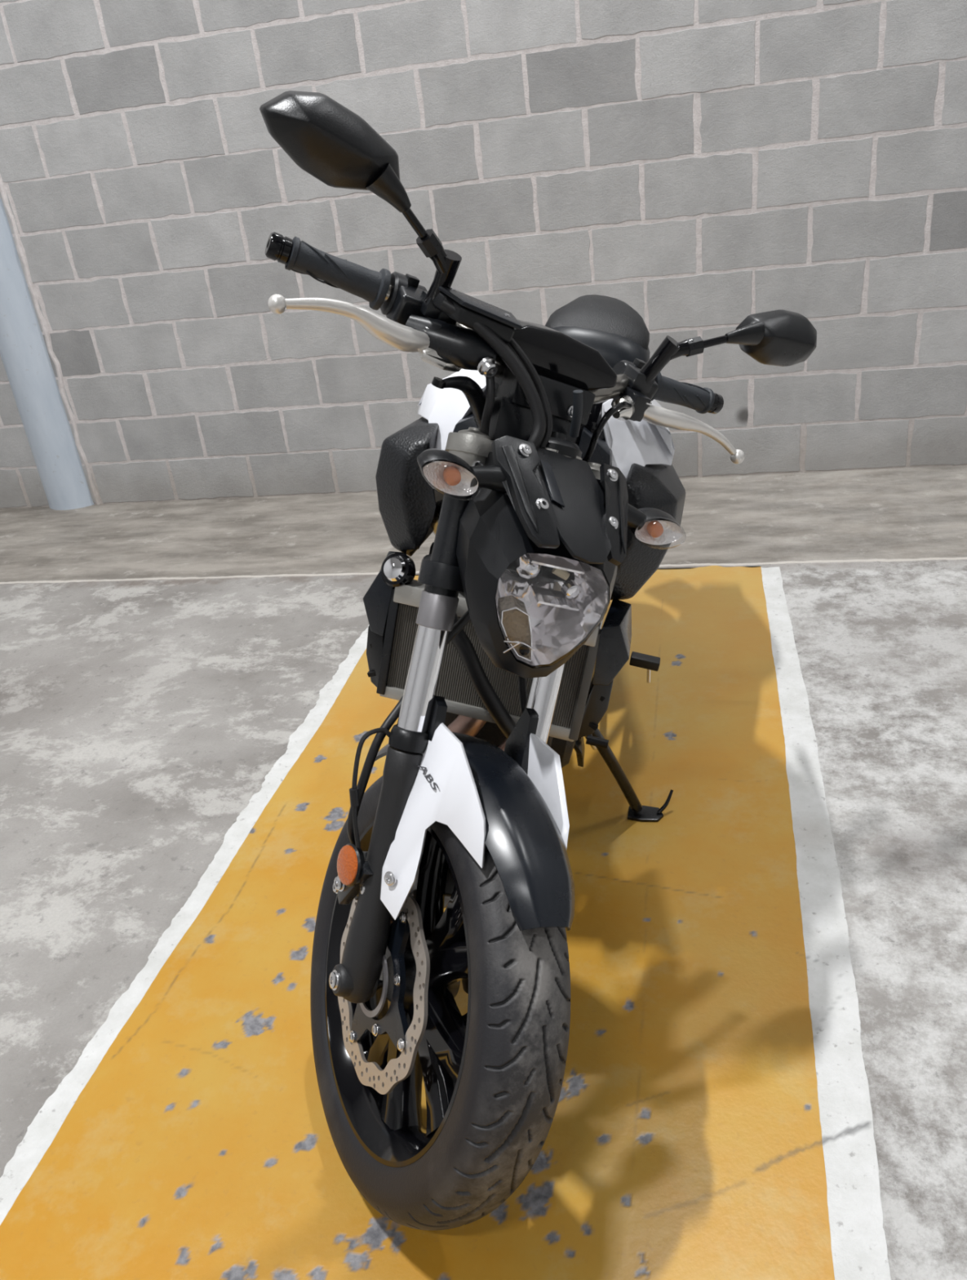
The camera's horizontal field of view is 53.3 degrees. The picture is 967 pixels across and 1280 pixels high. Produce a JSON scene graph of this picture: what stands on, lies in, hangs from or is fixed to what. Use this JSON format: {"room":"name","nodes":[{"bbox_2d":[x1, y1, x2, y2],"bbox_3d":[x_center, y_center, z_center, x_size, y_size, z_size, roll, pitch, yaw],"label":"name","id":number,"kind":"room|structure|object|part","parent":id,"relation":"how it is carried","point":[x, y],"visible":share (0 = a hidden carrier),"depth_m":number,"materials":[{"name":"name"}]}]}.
{"room":"parking garage","nodes":[
{"label":"parking garage","id":0,"kind":"room"},
{"bbox_2d":[0,0,966,508],"bbox_3d":[-0.392,-3.465,2.926,9.008,6.201,0.192,-1,27,13],"label":"wall","id":1,"kind":"structure","parent":0,"point":[702,167],"depth_m":3.68,"materials":[{"name":"grey concrete"}]},
{"bbox_2d":[0,465,966,1279],"bbox_3d":[-0.792,1.174,0.949,9.000,0.200,8.350,-1,27,13],"label":"floor","id":2,"kind":"structure","parent":0,"point":[159,660],"depth_m":2.51,"materials":[{"name":"concrete"}]},
{"bbox_2d":[0,174,101,510],"bbox_3d":[-2.303,-3.443,3.347,0.316,6.201,0.300,-1,27,13],"label":"column","id":3,"kind":"structure","parent":2,"relation":"on","point":[24,353],"depth_m":4.34,"materials":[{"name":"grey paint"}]},
{"bbox_2d":[0,625,368,1224],"bbox_3d":[-0.551,0.444,2.120,0.071,0.001,2.644,-1,27,13],"label":"floor marking","id":4,"kind":"object","parent":2,"relation":"on","point":[42,1131],"depth_m":1.81,"materials":[{"name":"paint"}]},
{"bbox_2d":[0,565,835,1279],"bbox_3d":[0.059,0.401,2.056,1.184,0.001,2.805,-1,27,13],"label":"parking space","id":5,"kind":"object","parent":2,"relation":"on","point":[684,1141],"depth_m":1.54,"materials":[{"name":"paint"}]},
{"bbox_2d":[259,90,817,1230],"bbox_3d":[0.150,-0.231,1.776,0.808,1.375,2.028,-2,27,10],"label":"motorcycle","id":6,"kind":"object","parent":5,"relation":"on","point":[544,477],"visible":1,"depth_m":1.23,"materials":[{"name":"black metal"}]},
{"bbox_2d":[259,90,399,191],"bbox_3d":[-0.163,-0.548,1.060,0.147,0.106,0.060,-18,28,-21],"label":"mirror","id":7,"kind":"object","parent":6,"relation":"attached to","point":[324,138],"depth_m":1.04,"materials":[{"name":"black plastic"}]},
{"bbox_3d":[-0.146,-0.374,1.151,0.171,0.088,0.033,-18,29,-21],"label":"brake lever","id":8,"kind":"part","parent":6,"relation":"part of","materials":[{"name":"silver metal"}]},
{"bbox_3d":[-0.146,0.000,1.513,0.014,0.178,0.062,13,30,7],"label":"rail","id":9,"kind":"part","parent":6,"relation":"part of","materials":[{"name":"black"}]},
{"bbox_3d":[-0.082,-0.489,1.127,0.042,0.054,0.011,-25,32,-32],"label":"mirror stem","id":10,"kind":"part","parent":6,"relation":"part of","materials":[{"name":"black metal"}]},
{"bbox_3d":[-0.038,-0.119,1.748,0.100,0.440,0.624,-8,26,-1],"label":"frame rail","id":11,"kind":"part","parent":6,"relation":"part of","materials":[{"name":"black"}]},
{"bbox_2d":[424,249,462,308],"bbox_3d":[-0.050,-0.444,1.188,0.043,0.070,0.038,13,30,7],"label":"mount","id":12,"kind":"object","parent":6,"relation":"on","point":[441,295],"depth_m":1.17,"materials":[{"name":"black metal"}]},
{"bbox_3d":[-0.037,-0.192,1.128,0.021,0.022,0.020,-12,27,-10],"label":"amber bulb","id":13,"kind":"part","parent":6,"relation":"part of","materials":[{"name":"brown"}]},
{"bbox_3d":[-0.044,-0.363,1.528,0.117,0.126,0.181,-9,27,-4],"label":"tank panel","id":14,"kind":"part","parent":6,"relation":"part of","materials":[{"name":"white paint"}]},
{"bbox_3d":[-0.025,-0.303,1.452,0.057,0.097,0.086,13,30,7],"label":"tank","id":15,"kind":"part","parent":6,"relation":"part of","materials":[{"name":"metal"}]},
{"bbox_3d":[-0.009,0.110,1.524,0.316,0.024,0.034,13,30,7],"label":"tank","id":16,"kind":"part","parent":6,"relation":"part of","materials":[{"name":"silver metal"}]},
{"bbox_3d":[-0.006,-0.414,1.189,0.122,0.034,0.078,13,30,7],"label":"reservoir lid","id":17,"kind":"part","parent":6,"relation":"part of","materials":[{"name":"black plastic"}]},
{"bbox_3d":[0.020,-0.044,1.468,0.316,0.037,0.044,13,30,7],"label":"header tank","id":18,"kind":"part","parent":6,"relation":"part of","materials":[{"name":"silver metal"}]},
{"bbox_2d":[497,595,530,658],"bbox_3d":[0.039,-0.014,1.188,0.041,0.082,0.022,-15,28,-16],"label":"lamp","id":19,"kind":"object","parent":6,"relation":"attached to","point":[513,619],"depth_m":1.18,"materials":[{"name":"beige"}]},
{"bbox_2d":[507,569,519,575],"bbox_3d":[0.049,-0.110,1.231,0.060,0.058,0.033,-14,27,-13],"label":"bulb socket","id":20,"kind":"object","parent":6,"relation":"attached to","point":[510,572],"depth_m":1.23,"materials":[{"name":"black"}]},
{"bbox_3d":[0.051,0.013,1.188,0.012,0.013,0.010,-14,27,-14],"label":"position bulb","id":21,"kind":"part","parent":6,"relation":"part of","materials":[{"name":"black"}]},
{"bbox_3d":[0.119,-0.389,1.637,0.310,0.205,0.470,13,30,7],"label":"fuel tank","id":22,"kind":"part","parent":6,"relation":"part of","materials":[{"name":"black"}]},
{"bbox_3d":[0.098,-0.085,1.216,0.023,0.019,0.014,13,30,7],"label":"bulb","id":23,"kind":"part","parent":6,"relation":"part of","materials":[{"name":"beige glass"}]},
{"bbox_3d":[0.114,-0.171,1.179,0.094,0.119,0.158,-13,27,-12],"label":"cowl panel","id":24,"kind":"part","parent":6,"relation":"part of","materials":[{"name":"black plastic"}]},
{"bbox_3d":[0.156,0.069,1.476,0.014,0.178,0.062,13,30,7],"label":"rail","id":25,"kind":"part","parent":6,"relation":"part of","materials":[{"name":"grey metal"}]},
{"bbox_3d":[0.166,-0.260,1.429,0.057,0.097,0.086,13,30,7],"label":"tank","id":26,"kind":"part","parent":6,"relation":"part of","materials":[{"name":"black metal"}]},
{"bbox_3d":[0.230,-0.303,1.488,0.077,0.143,0.187,16,34,38],"label":"tank panel","id":27,"kind":"part","parent":6,"relation":"part of","materials":[{"name":"white paint"}]},
{"bbox_3d":[0.228,-0.147,1.279,0.021,0.022,0.020,-12,27,-10],"label":"amber bulb","id":28,"kind":"part","parent":6,"relation":"part of","materials":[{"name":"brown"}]},
{"bbox_2d":[640,335,681,383],"bbox_3d":[0.248,-0.394,1.358,0.053,0.070,0.031,13,30,7],"label":"mount","id":29,"kind":"object","parent":6,"relation":"on","point":[669,349],"depth_m":1.35,"materials":[{"name":"black metal"}]},
{"bbox_3d":[0.300,-0.308,1.414,0.167,0.107,0.029,-15,28,-16],"label":"clutch lever","id":30,"kind":"part","parent":6,"relation":"part of","materials":[{"name":"silver metal"}]},
{"bbox_3d":[0.326,-0.420,1.359,0.059,0.015,0.011,-13,27,-11],"label":"mirror stem","id":31,"kind":"part","parent":6,"relation":"part of","materials":[{"name":"black metal"}]},
{"bbox_2d":[735,309,817,366],"bbox_3d":[0.434,-0.436,1.405,0.130,0.084,0.058,-16,28,-18],"label":"mirror","id":32,"kind":"object","parent":6,"relation":"attached to","point":[783,338],"depth_m":1.39,"materials":[{"name":"black plastic"}]},
{"bbox_2d":[761,566,891,1279],"bbox_3d":[0.642,0.401,1.917,0.116,0.001,2.786,-1,27,13],"label":"floor marking","id":33,"kind":"object","parent":2,"relation":"on","point":[859,1244],"depth_m":1.57,"materials":[{"name":"paint"}]}
]}

